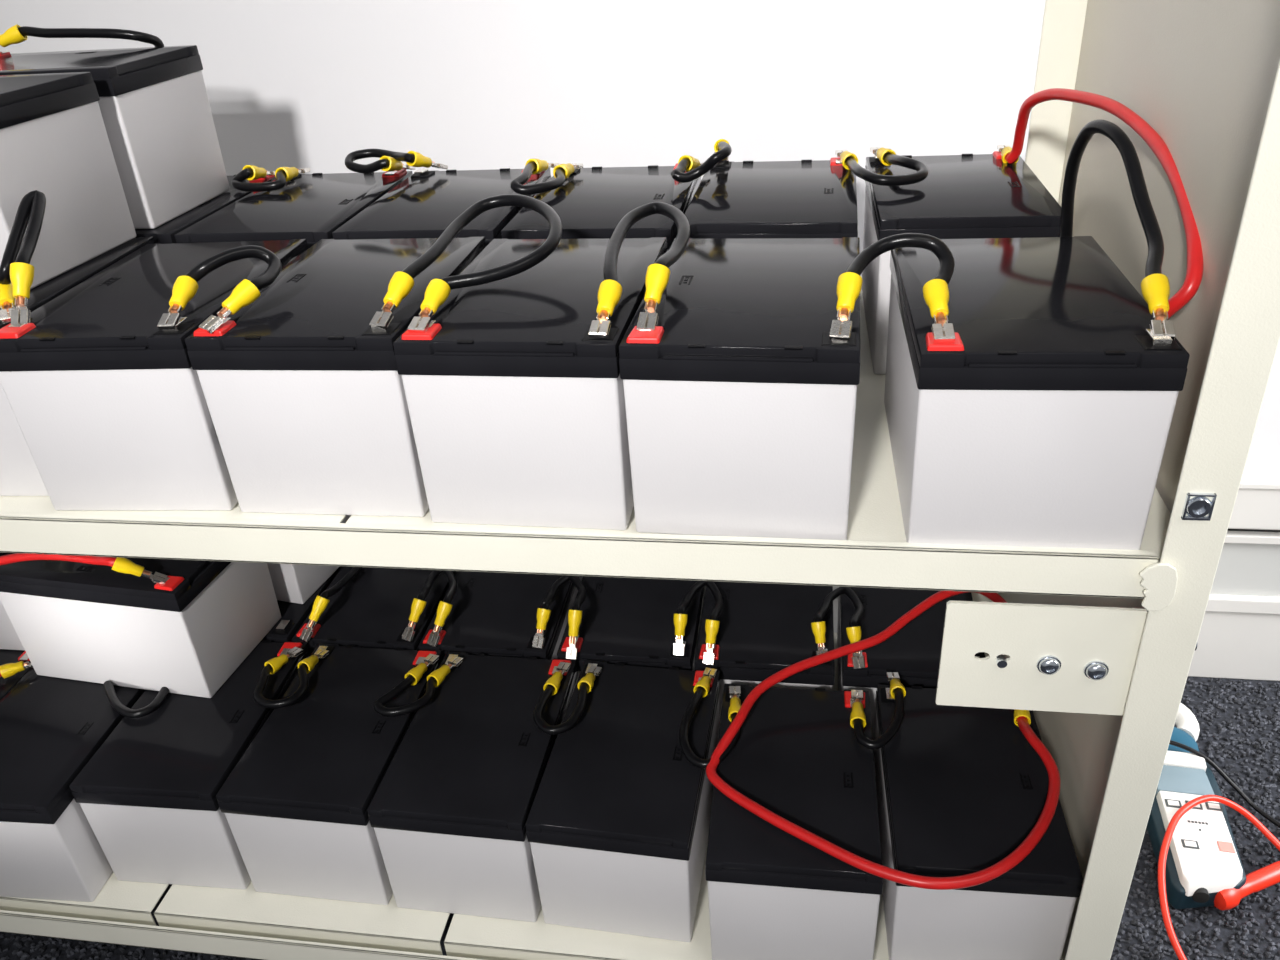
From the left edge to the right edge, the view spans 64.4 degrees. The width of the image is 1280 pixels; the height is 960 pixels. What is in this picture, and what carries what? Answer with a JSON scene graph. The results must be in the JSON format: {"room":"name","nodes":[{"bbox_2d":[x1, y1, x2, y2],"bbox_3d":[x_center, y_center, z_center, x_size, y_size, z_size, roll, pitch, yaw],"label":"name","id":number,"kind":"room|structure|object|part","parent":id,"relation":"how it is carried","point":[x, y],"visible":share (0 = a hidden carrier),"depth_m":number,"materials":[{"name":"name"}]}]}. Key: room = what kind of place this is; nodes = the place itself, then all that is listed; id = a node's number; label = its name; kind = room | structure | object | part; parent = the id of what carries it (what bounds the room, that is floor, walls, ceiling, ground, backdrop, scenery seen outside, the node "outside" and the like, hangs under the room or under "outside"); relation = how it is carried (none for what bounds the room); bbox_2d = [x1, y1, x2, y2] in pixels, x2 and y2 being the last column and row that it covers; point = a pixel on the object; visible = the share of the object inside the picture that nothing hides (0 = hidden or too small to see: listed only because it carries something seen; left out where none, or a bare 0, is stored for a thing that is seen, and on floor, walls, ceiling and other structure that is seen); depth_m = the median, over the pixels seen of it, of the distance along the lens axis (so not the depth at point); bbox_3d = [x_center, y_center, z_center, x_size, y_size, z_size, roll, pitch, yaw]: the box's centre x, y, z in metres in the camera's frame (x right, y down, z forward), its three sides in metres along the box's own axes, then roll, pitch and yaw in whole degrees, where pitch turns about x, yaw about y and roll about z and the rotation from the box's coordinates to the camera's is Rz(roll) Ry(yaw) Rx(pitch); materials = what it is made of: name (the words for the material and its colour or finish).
{"room":"battery room","nodes":[
{"label":"battery room","id":0,"kind":"room"},
{"bbox_2d":[0,0,1279,474],"bbox_3d":[0.057,-0.954,0.376,3.700,2.630,0.035,1,30,9],"label":"wall","id":1,"kind":"structure","parent":0,"point":[457,84],"depth_m":0.76,"materials":[{"name":"white paint"}]},
{"bbox_2d":[833,586,1279,680],"bbox_3d":[0.125,0.130,0.972,3.700,0.092,0.012,1,30,9],"label":"baseboard","id":2,"kind":"structure","parent":1,"relation":"attached to","point":[1239,637],"depth_m":0.91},
{"bbox_2d":[1210,543,1279,595],"bbox_3d":[0.121,0.064,0.937,3.700,0.058,0.006,1,30,9],"label":"trim","id":3,"kind":"structure","parent":1,"relation":"attached to","point":[1242,569],"depth_m":0.87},
{"bbox_2d":[1224,474,1279,544],"bbox_3d":[0.117,0.016,0.904,3.700,0.062,0.016,1,30,9],"label":"trim","id":4,"kind":"structure","parent":1,"relation":"attached to","point":[1257,503],"depth_m":0.83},
{"bbox_2d":[1227,529,1279,531],"bbox_3d":[0.119,0.029,0.919,3.700,0.008,0.003,1,30,9],"label":"trim","id":5,"kind":"structure","parent":1,"relation":"attached to","point":[1256,530],"depth_m":0.86,"materials":[{"name":"black"}]},
{"bbox_2d":[0,676,1279,959],"bbox_3d":[0.003,0.606,0.280,3.700,0.030,1.705,1,30,9],"label":"floor","id":6,"kind":"structure","parent":0,"point":[1272,891],"depth_m":0.76,"materials":[{"name":"grey carpet"}]},
{"bbox_2d":[0,0,1279,959],"bbox_3d":[-0.173,-0.114,0.601,0.881,0.917,0.352,1,30,9],"label":"storage rack","id":7,"kind":"object","parent":6,"relation":"on","point":[1100,645],"visible":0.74,"depth_m":0.47,"materials":[{"name":"metal"}]},
{"bbox_2d":[0,649,30,700],"bbox_3d":[-0.506,0.203,0.743,0.098,0.096,0.151,1,30,9],"label":"battery","id":8,"kind":"object","parent":7,"relation":"on","point":[7,656],"visible":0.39,"depth_m":0.76,"materials":[{"name":"black plastic"}]},
{"bbox_2d":[0,552,24,649],"bbox_3d":[-0.528,0.064,0.801,0.151,0.096,0.098,1,30,9],"label":"battery","id":9,"kind":"object","parent":8,"relation":"on","point":[9,639],"visible":0.02,"depth_m":0.77,"materials":[{"name":"black"}]},
{"bbox_2d":[0,661,32,677],"bbox_3d":[-0.476,0.143,0.741,0.075,0.011,0.011,-14,31,-17],"label":"cable","id":10,"kind":"object","parent":8,"relation":"on","point":[10,669],"visible":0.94,"depth_m":0.74,"materials":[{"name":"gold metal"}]},
{"bbox_2d":[0,667,145,901],"bbox_3d":[-0.408,0.205,0.727,0.098,0.096,0.151,0,30,7],"label":"battery","id":11,"kind":"object","parent":7,"relation":"on","point":[51,728],"visible":0.45,"depth_m":0.68,"materials":[{"name":"black plastic"}]},
{"bbox_3d":[-0.410,0.173,0.709,0.098,0.015,0.151,0,30,7],"label":"lid","id":12,"kind":"part","parent":11,"relation":"part of","materials":[{"name":"black plastic"}]},
{"bbox_2d":[0,557,280,697],"bbox_3d":[-0.364,0.084,0.746,0.151,0.096,0.098,4,31,13],"label":"battery","id":13,"kind":"object","parent":11,"relation":"on","point":[186,634],"visible":0.57,"depth_m":0.71,"materials":[{"name":"black"}]},
{"bbox_2d":[0,553,167,583],"bbox_3d":[-0.394,0.059,0.681,0.160,0.028,0.018,1,30,9],"label":"cable","id":14,"kind":"object","parent":13,"relation":"on","point":[119,564],"visible":0.82,"depth_m":0.67,"materials":[{"name":"red rubber"}]},
{"bbox_3d":[-0.366,0.052,0.728,0.151,0.015,0.098,4,31,13],"label":"lid","id":15,"kind":"part","parent":13,"relation":"part of","materials":[{"name":"black plastic"}]},
{"bbox_2d":[0,237,154,495],"bbox_3d":[-0.344,-0.069,0.571,0.098,0.096,0.151,0,30,6],"label":"battery","id":16,"kind":"object","parent":7,"relation":"on","point":[19,473],"visible":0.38,"depth_m":0.52,"materials":[{"name":"black"}]},
{"bbox_2d":[0,72,135,288],"bbox_3d":[-0.384,-0.166,0.558,0.151,0.096,0.098,2,30,10],"label":"battery","id":17,"kind":"object","parent":16,"relation":"on","point":[54,141],"visible":0.91,"depth_m":0.55,"materials":[{"name":"black"}]},
{"bbox_3d":[-0.386,-0.198,0.539,0.151,0.015,0.098,2,30,10],"label":"lid","id":18,"kind":"part","parent":17,"relation":"part of","materials":[{"name":"black plastic"}]},
{"bbox_3d":[-0.346,-0.102,0.553,0.098,0.015,0.151,0,30,6],"label":"lid","id":19,"kind":"part","parent":16,"relation":"part of","materials":[{"name":"black plastic"}]},
{"bbox_3d":[-0.397,0.207,0.832,0.198,0.014,0.331,1,30,9],"label":"shelf plate","id":20,"kind":"part","parent":7,"relation":"part of","materials":[{"name":"beige metal"}]},
{"bbox_2d":[0,239,308,510],"bbox_3d":[-0.245,-0.062,0.548,0.098,0.096,0.151,0,30,6],"label":"battery","id":21,"kind":"object","parent":7,"relation":"on","point":[109,406],"visible":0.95,"depth_m":0.49,"materials":[{"name":"black"}]},
{"bbox_2d":[0,190,45,323],"bbox_3d":[-0.305,-0.108,0.494,0.027,0.049,0.070,-8,30,-8],"label":"jumper cable","id":22,"kind":"object","parent":21,"relation":"on","point":[16,271],"visible":1,"depth_m":0.49,"materials":[{"name":"black rubber"}]},
{"bbox_3d":[-0.247,-0.095,0.529,0.098,0.015,0.151,0,30,6],"label":"lid","id":23,"kind":"part","parent":21,"relation":"part of","materials":[{"name":"black plastic"}]},
{"bbox_3d":[-0.217,-0.056,0.644,0.198,0.014,0.334,1,30,9],"label":"shelf plate","id":24,"kind":"part","parent":7,"relation":"part of","materials":[{"name":"beige metal"}]},
{"bbox_2d":[69,640,310,889],"bbox_3d":[-0.305,0.197,0.729,0.098,0.096,0.151,1,30,8],"label":"battery","id":25,"kind":"object","parent":7,"relation":"on","point":[147,795],"visible":0.66,"depth_m":0.67,"materials":[{"name":"black plastic"}]},
{"bbox_2d":[103,680,168,717],"bbox_3d":[-0.359,0.154,0.712,0.053,0.007,0.033,1,30,9],"label":"jumper cable","id":26,"kind":"object","parent":25,"relation":"on","point":[111,694],"visible":1,"depth_m":0.70,"materials":[{"name":"black plastic"}]},
{"bbox_3d":[-0.307,0.165,0.711,0.098,0.015,0.151,1,30,8],"label":"lid","id":27,"kind":"part","parent":25,"relation":"part of","materials":[{"name":"black plastic"}]},
{"bbox_2d":[135,175,275,243],"bbox_3d":[-0.317,-0.148,0.704,0.098,0.096,0.151,1,30,9],"label":"battery","id":28,"kind":"object","parent":7,"relation":"on","point":[165,233],"visible":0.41,"depth_m":0.65,"materials":[{"name":"black plastic"}]},
{"bbox_2d":[0,45,229,228],"bbox_3d":[-0.365,-0.220,0.649,0.151,0.096,0.098,1,30,9],"label":"battery","id":29,"kind":"object","parent":28,"relation":"on","point":[154,105],"visible":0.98,"depth_m":0.62,"materials":[{"name":"black"}]},
{"bbox_2d":[0,24,163,46],"bbox_3d":[-0.371,-0.282,0.661,0.118,0.029,0.020,-4,30,0],"label":"jumper cable","id":30,"kind":"object","parent":29,"relation":"on","point":[16,34],"visible":0.97,"depth_m":0.65,"materials":[{"name":"black rubber"}]},
{"bbox_3d":[-0.367,-0.252,0.631,0.151,0.015,0.098,1,30,9],"label":"lid","id":31,"kind":"part","parent":29,"relation":"part of","materials":[{"name":"black plastic"}]},
{"bbox_2d":[175,169,412,247],"bbox_3d":[-0.218,-0.145,0.688,0.098,0.096,0.151,1,30,9],"label":"battery","id":32,"kind":"object","parent":7,"relation":"on","point":[310,207],"visible":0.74,"depth_m":0.65,"materials":[{"name":"black plastic"}]},
{"bbox_2d":[231,165,309,191],"bbox_3d":[-0.259,-0.214,0.706,0.043,0.015,0.052,1,30,9],"label":"jumper cable","id":33,"kind":"object","parent":32,"relation":"on","point":[283,175],"visible":1,"depth_m":0.69,"materials":[{"name":"black rubber"}]},
{"bbox_2d":[260,566,341,642],"bbox_3d":[-0.302,0.120,0.864,0.098,0.096,0.151,1,30,9],"label":"battery","id":34,"kind":"object","parent":7,"relation":"on","point":[293,615],"visible":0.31,"depth_m":0.79,"materials":[{"name":"black plastic"}]},
{"bbox_2d":[267,515,350,603],"bbox_3d":[-0.326,0.027,0.841,0.151,0.096,0.098,6,31,17],"label":"battery","id":35,"kind":"object","parent":34,"relation":"on","point":[294,583],"visible":0.02,"depth_m":0.80,"materials":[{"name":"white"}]},
{"bbox_3d":[-0.199,0.212,0.801,0.198,0.014,0.331,1,30,9],"label":"shelf plate","id":36,"kind":"part","parent":7,"relation":"part of","materials":[{"name":"beige metal"}]},
{"bbox_2d":[216,643,443,904],"bbox_3d":[-0.203,0.200,0.713,0.098,0.096,0.151,2,30,10],"label":"battery","id":37,"kind":"object","parent":7,"relation":"on","point":[295,805],"visible":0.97,"depth_m":0.66,"materials":[{"name":"black plastic"}]},
{"bbox_2d":[253,647,328,708],"bbox_3d":[-0.250,0.138,0.720,0.043,0.012,0.068,1,30,9],"label":"jumper cable","id":38,"kind":"object","parent":37,"relation":"on","point":[273,665],"visible":1,"depth_m":0.72,"materials":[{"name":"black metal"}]},
{"bbox_3d":[-0.205,0.168,0.695,0.098,0.015,0.151,2,30,10],"label":"lid","id":39,"kind":"part","parent":37,"relation":"part of","materials":[{"name":"black plastic"}]},
{"bbox_2d":[374,654,462,716],"bbox_3d":[-0.152,0.141,0.704,0.032,0.010,0.074,11,33,24],"label":"jumper cable","id":40,"kind":"object","parent":37,"relation":"on","point":[412,677],"visible":1,"depth_m":0.70,"materials":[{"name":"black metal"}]},
{"bbox_2d":[185,237,485,516],"bbox_3d":[-0.143,-0.061,0.533,0.098,0.096,0.151,1,30,9],"label":"battery","id":41,"kind":"object","parent":7,"relation":"on","point":[306,400],"visible":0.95,"depth_m":0.47,"materials":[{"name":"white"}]},
{"bbox_2d":[157,245,280,333],"bbox_3d":[-0.196,-0.090,0.472,0.046,0.024,0.058,1,30,9],"label":"jumper cable","id":42,"kind":"object","parent":41,"relation":"attached to","point":[185,288],"visible":1,"depth_m":0.47,"materials":[{"name":"black rubber"}]},
{"bbox_3d":[-0.145,-0.093,0.514,0.098,0.015,0.151,1,30,9],"label":"lid","id":43,"kind":"part","parent":41,"relation":"part of","materials":[{"name":"black plastic"}]},
{"bbox_2d":[292,566,456,653],"bbox_3d":[-0.202,0.123,0.847,0.098,0.096,0.151,1,30,9],"label":"battery","id":44,"kind":"object","parent":7,"relation":"on","point":[373,610],"visible":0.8,"depth_m":0.79,"materials":[{"name":"black plastic"}]},
{"bbox_2d":[300,567,361,641],"bbox_3d":[-0.236,0.080,0.806,0.017,0.027,0.122,4,31,13],"label":"jumper cable","id":45,"kind":"object","parent":44,"relation":"on","point":[321,602],"visible":0.83,"depth_m":0.77,"materials":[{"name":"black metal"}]},
{"bbox_2d":[332,168,551,245],"bbox_3d":[-0.119,-0.142,0.672,0.098,0.096,0.151,1,30,9],"label":"battery","id":46,"kind":"object","parent":7,"relation":"on","point":[424,204],"visible":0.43,"depth_m":0.63,"materials":[{"name":"black plastic"}]},
{"bbox_2d":[345,149,447,172],"bbox_3d":[-0.171,-0.219,0.700,0.068,0.018,0.037,1,30,9],"label":"jumper cable","id":47,"kind":"object","parent":46,"relation":"on","point":[389,161],"visible":1,"depth_m":0.69,"materials":[{"name":"black rubber"}]},
{"bbox_2d":[367,652,577,921],"bbox_3d":[-0.103,0.203,0.695,0.098,0.096,0.151,2,30,10],"label":"battery","id":48,"kind":"object","parent":7,"relation":"on","point":[449,813],"visible":0.95,"depth_m":0.64,"materials":[{"name":"black plastic"}]},
{"bbox_2d":[418,571,582,659],"bbox_3d":[-0.103,0.125,0.831,0.098,0.096,0.151,1,30,9],"label":"battery","id":49,"kind":"object","parent":7,"relation":"on","point":[492,613],"visible":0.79,"depth_m":0.78,"materials":[{"name":"black plastic"}]},
{"bbox_2d":[402,570,456,646],"bbox_3d":[-0.154,0.088,0.783,0.039,0.028,0.094,1,30,9],"label":"jumper cable","id":50,"kind":"object","parent":49,"relation":"on","point":[418,604],"visible":0.96,"depth_m":0.76,"materials":[{"name":"black rubber"}]},
{"bbox_2d":[532,575,586,659],"bbox_3d":[-0.056,0.092,0.761,0.038,0.032,0.094,1,30,9],"label":"jumper cable","id":51,"kind":"object","parent":49,"relation":"on","point":[543,614],"visible":0.99,"depth_m":0.74,"materials":[{"name":"black rubber"}]},
{"bbox_3d":[-0.019,-0.051,0.613,0.198,0.014,0.334,1,30,9],"label":"shelf plate","id":52,"kind":"part","parent":7,"relation":"part of","materials":[{"name":"beige metal"}]},
{"bbox_2d":[393,237,667,529],"bbox_3d":[-0.043,-0.056,0.513,0.098,0.096,0.151,2,30,10],"label":"battery","id":53,"kind":"object","parent":7,"relation":"on","point":[518,415],"visible":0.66,"depth_m":0.45,"materials":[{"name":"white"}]},
{"bbox_2d":[369,194,561,332],"bbox_3d":[-0.071,-0.104,0.478,0.068,0.030,0.122,6,31,16],"label":"jumper cable","id":54,"kind":"object","parent":53,"relation":"on","point":[437,292],"visible":1,"depth_m":0.46,"materials":[{"name":"black rubber"}]},
{"bbox_3d":[-0.045,-0.088,0.495,0.098,0.015,0.151,2,30,10],"label":"lid","id":55,"kind":"part","parent":53,"relation":"part of","materials":[{"name":"black plastic"}]},
{"bbox_3d":[-0.001,0.217,0.769,0.198,0.014,0.331,1,30,9],"label":"shelf plate","id":56,"kind":"part","parent":7,"relation":"part of","materials":[{"name":"beige metal"}]},
{"bbox_2d":[501,163,700,249],"bbox_3d":[-0.017,-0.139,0.654,0.098,0.096,0.151,2,30,10],"label":"battery","id":57,"kind":"object","parent":7,"relation":"on","point":[590,203],"visible":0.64,"depth_m":0.62,"materials":[{"name":"black plastic"}]},
{"bbox_2d":[510,158,582,194],"bbox_3d":[-0.060,-0.199,0.658,0.033,0.013,0.085,1,30,9],"label":"jumper cable","id":58,"kind":"object","parent":57,"relation":"on","point":[561,172],"visible":1,"depth_m":0.64,"materials":[{"name":"black rubber"}]},
{"bbox_2d":[525,660,720,941],"bbox_3d":[-0.004,0.207,0.677,0.098,0.096,0.151,3,30,11],"label":"battery","id":59,"kind":"object","parent":7,"relation":"on","point":[617,824],"visible":0.99,"depth_m":0.63,"materials":[{"name":"black plastic"}]},
{"bbox_2d":[533,662,601,734],"bbox_3d":[-0.051,0.145,0.684,0.034,0.012,0.074,3,31,12],"label":"jumper cable","id":60,"kind":"object","parent":59,"relation":"attached to","point":[585,685],"visible":1,"depth_m":0.68,"materials":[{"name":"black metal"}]},
{"bbox_2d":[679,667,740,768],"bbox_3d":[0.048,0.152,0.664,0.040,0.012,0.092,1,30,9],"label":"jumper cable","id":61,"kind":"object","parent":59,"relation":"on","point":[701,689],"visible":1,"depth_m":0.66,"materials":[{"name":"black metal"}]},
{"bbox_2d":[557,576,706,679],"bbox_3d":[0.001,0.128,0.814,0.098,0.096,0.151,1,30,9],"label":"battery","id":62,"kind":"object","parent":7,"relation":"on","point":[629,621],"visible":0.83,"depth_m":0.76,"materials":[{"name":"black plastic"}]},
{"bbox_2d":[619,237,859,539],"bbox_3d":[0.055,-0.052,0.494,0.098,0.096,0.151,2,30,11],"label":"battery","id":63,"kind":"object","parent":7,"relation":"on","point":[740,400],"visible":0.99,"depth_m":0.43,"materials":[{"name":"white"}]},
{"bbox_2d":[588,202,689,337],"bbox_3d":[0.003,-0.098,0.462,0.037,0.027,0.116,1,30,9],"label":"jumper cable","id":64,"kind":"object","parent":63,"relation":"attached to","point":[658,273],"visible":1,"depth_m":0.43,"materials":[{"name":"black rubber"}]},
{"bbox_3d":[0.053,-0.084,0.476,0.098,0.015,0.151,2,30,11],"label":"lid","id":65,"kind":"part","parent":63,"relation":"part of","materials":[{"name":"black plastic"}]},
{"bbox_2d":[695,581,834,727],"bbox_3d":[0.100,0.131,0.798,0.098,0.096,0.151,1,30,9],"label":"battery","id":66,"kind":"object","parent":7,"relation":"on","point":[765,629],"visible":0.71,"depth_m":0.74,"materials":[{"name":"black plastic"}]},
{"bbox_2d":[673,581,722,664],"bbox_3d":[0.044,0.095,0.748,0.034,0.029,0.092,1,30,9],"label":"jumper cable","id":67,"kind":"object","parent":66,"relation":"on","point":[712,624],"visible":1,"depth_m":0.72,"materials":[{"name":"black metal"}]},
{"bbox_2d":[685,157,857,238],"bbox_3d":[0.085,-0.139,0.643,0.098,0.096,0.151,2,30,10],"label":"battery","id":68,"kind":"object","parent":7,"relation":"on","point":[803,198],"visible":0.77,"depth_m":0.59,"materials":[{"name":"black plastic"}]},
{"bbox_2d":[671,139,731,182],"bbox_3d":[0.041,-0.204,0.645,0.037,0.024,0.069,1,30,9],"label":"jumper cable","id":69,"kind":"object","parent":68,"relation":"attached to","point":[692,166],"visible":1,"depth_m":0.62,"materials":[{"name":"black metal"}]},
{"bbox_2d":[705,683,882,959],"bbox_3d":[0.098,0.217,0.649,0.098,0.096,0.151,1,30,9],"label":"battery","id":70,"kind":"object","parent":7,"relation":"on","point":[773,894],"visible":0.91,"depth_m":0.59,"materials":[{"name":"black plastic"}]},
{"bbox_2d":[837,586,984,739],"bbox_3d":[0.203,0.133,0.781,0.098,0.096,0.151,1,30,9],"label":"battery","id":71,"kind":"object","parent":7,"relation":"on","point":[914,652],"visible":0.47,"depth_m":0.73,"materials":[{"name":"black plastic"}]},
{"bbox_2d":[811,586,864,668],"bbox_3d":[0.142,0.098,0.733,0.038,0.027,0.086,1,30,9],"label":"jumper cable","id":72,"kind":"object","parent":71,"relation":"on","point":[818,626],"visible":0.89,"depth_m":0.71,"materials":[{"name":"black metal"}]},
{"bbox_3d":[0.201,0.101,0.763,0.098,0.015,0.151,1,30,9],"label":"lid","id":73,"kind":"part","parent":71,"relation":"part of","materials":[{"name":"black plastic"}]},
{"bbox_3d":[0.188,0.222,0.739,0.177,0.014,0.331,1,30,9],"label":"shelf plate","id":74,"kind":"part","parent":7,"relation":"part of","materials":[{"name":"beige metal"}]},
{"bbox_2d":[861,151,1060,373],"bbox_3d":[0.192,-0.139,0.630,0.098,0.096,0.151,1,30,8],"label":"battery","id":75,"kind":"object","parent":7,"relation":"on","point":[964,196],"visible":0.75,"depth_m":0.58,"materials":[{"name":"black plastic"}]},
{"bbox_2d":[835,147,927,185],"bbox_3d":[0.147,-0.196,0.632,0.044,0.013,0.104,-6,30,-4],"label":"jumper cable","id":76,"kind":"object","parent":75,"relation":"attached to","point":[849,160],"visible":1,"depth_m":0.61,"materials":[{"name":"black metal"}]},
{"bbox_3d":[0.190,-0.171,0.612,0.098,0.015,0.151,1,30,8],"label":"lid","id":77,"kind":"part","parent":75,"relation":"part of","materials":[{"name":"black plastic"}]},
{"bbox_2d":[997,88,1202,318],"bbox_3d":[0.239,-0.132,0.554,0.029,0.143,0.275,-2,30,3],"label":"cable","id":78,"kind":"object","parent":75,"relation":"attached to","point":[1194,271],"visible":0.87,"depth_m":0.48,"materials":[{"name":"red rubber"}]},
{"bbox_2d":[874,685,1082,959],"bbox_3d":[0.202,0.215,0.639,0.098,0.096,0.151,1,30,8],"label":"battery","id":79,"kind":"object","parent":7,"relation":"on","point":[959,788],"visible":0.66,"depth_m":0.59,"materials":[{"name":"black plastic"}]},
{"bbox_2d":[850,672,905,749],"bbox_3d":[0.155,0.145,0.660,0.037,0.013,0.074,1,30,9],"label":"jumper cable","id":80,"kind":"object","parent":79,"relation":"attached to","point":[897,690],"visible":1,"depth_m":0.65,"materials":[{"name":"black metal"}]},
{"bbox_2d":[706,591,1059,889],"bbox_3d":[0.151,0.145,0.629,0.215,0.047,0.226,1,30,9],"label":"cable","id":81,"kind":"object","parent":79,"relation":"attached to","point":[1022,718],"visible":0.83,"depth_m":0.59,"materials":[{"name":"red rubber"}]},
{"bbox_3d":[0.169,-0.047,0.583,0.177,0.014,0.334,1,30,9],"label":"shelf plate","id":82,"kind":"part","parent":7,"relation":"part of","materials":[{"name":"beige metal"}]},
{"bbox_3d":[0.269,-0.185,0.674,0.028,0.917,0.024,1,30,9],"label":"post","id":83,"kind":"part","parent":7,"relation":"part of","materials":[{"name":"beige metal"}]},
{"bbox_2d":[884,236,1189,549],"bbox_3d":[0.170,-0.046,0.472,0.098,0.096,0.151,1,30,8],"label":"battery","id":84,"kind":"object","parent":7,"relation":"on","point":[1045,421],"visible":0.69,"depth_m":0.41,"materials":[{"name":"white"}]},
{"bbox_2d":[829,233,954,341],"bbox_3d":[0.104,-0.080,0.416,0.051,0.029,0.056,1,30,9],"label":"jumper cable","id":85,"kind":"object","parent":84,"relation":"attached to","point":[849,284],"visible":1,"depth_m":0.41,"materials":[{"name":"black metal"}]},
{"bbox_3d":[0.168,-0.079,0.453,0.098,0.015,0.151,1,30,8],"label":"lid","id":86,"kind":"part","parent":84,"relation":"part of","materials":[{"name":"black plastic"}]},
{"bbox_2d":[1060,119,1175,339],"bbox_3d":[0.209,-0.088,0.462,0.023,0.136,0.167,0,30,7],"label":"jumper cable","id":87,"kind":"object","parent":84,"relation":"attached to","point":[1155,287],"visible":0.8,"depth_m":0.43,"materials":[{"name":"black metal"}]},
{"bbox_3d":[0.184,0.081,0.456,0.095,0.059,0.002,1,30,9],"label":"bracket plate","id":88,"kind":"part","parent":7,"relation":"part of","materials":[{"name":"beige metal"}]},
{"bbox_3d":[0.255,-0.115,0.528,0.001,0.892,0.342,1,30,9],"label":"panel","id":89,"kind":"part","parent":7,"relation":"part of","materials":[{"name":"beige metal"}]},
{"bbox_3d":[0.223,-0.023,0.398,0.022,0.917,0.027,1,30,9],"label":"post","id":90,"kind":"part","parent":7,"relation":"part of","materials":[{"name":"beige metal"}]},
{"bbox_2d":[0,678,1279,959],"bbox_3d":[0.073,0.285,0.798,1.186,0.004,0.458,1,30,9],"label":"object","id":91,"kind":"structure","parent":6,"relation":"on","point":[1267,799],"depth_m":0.76,"materials":[{"name":"grey carpet"}]},
{"bbox_2d":[1146,703,1245,908],"bbox_3d":[0.423,0.242,0.800,0.065,0.029,0.214,3,31,12],"label":"meter","id":92,"kind":"object","parent":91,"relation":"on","point":[1203,860],"visible":0.76,"depth_m":0.75,"materials":[{"name":"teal plastic"}]},
{"bbox_3d":[0.410,0.266,0.743,0.044,0.011,0.090,4,31,13],"label":"plate","id":93,"kind":"part","parent":92,"relation":"part of","materials":[{"name":"white plastic"}]},
{"bbox_2d":[1192,888,1209,902],"bbox_3d":[0.393,0.290,0.714,0.011,0.011,0.008,3,31,12],"label":"socket","id":94,"kind":"object","parent":92,"relation":"attached to","point":[1199,895],"depth_m":0.71,"materials":[{"name":"black plastic"}]},
{"bbox_2d":[1158,795,1279,959],"bbox_3d":[0.414,0.293,0.699,0.181,0.042,0.125,-26,37,-33],"label":"lead","id":95,"kind":"object","parent":92,"relation":"attached to","point":[1267,876],"visible":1,"depth_m":0.72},
{"bbox_3d":[0.450,0.286,0.728,0.093,0.018,0.018,-12,31,-14],"label":"probe handle","id":96,"kind":"part","parent":95,"relation":"part of","materials":[{"name":"red plastic"}]},
{"bbox_2d":[1169,740,1279,827],"bbox_3d":[0.446,0.239,0.795,0.198,0.034,0.042,15,35,29],"label":"lead","id":97,"kind":"object","parent":92,"relation":"attached to","point":[1217,768],"visible":0.44,"depth_m":0.80,"materials":[{"name":"black plastic"}]}
]}

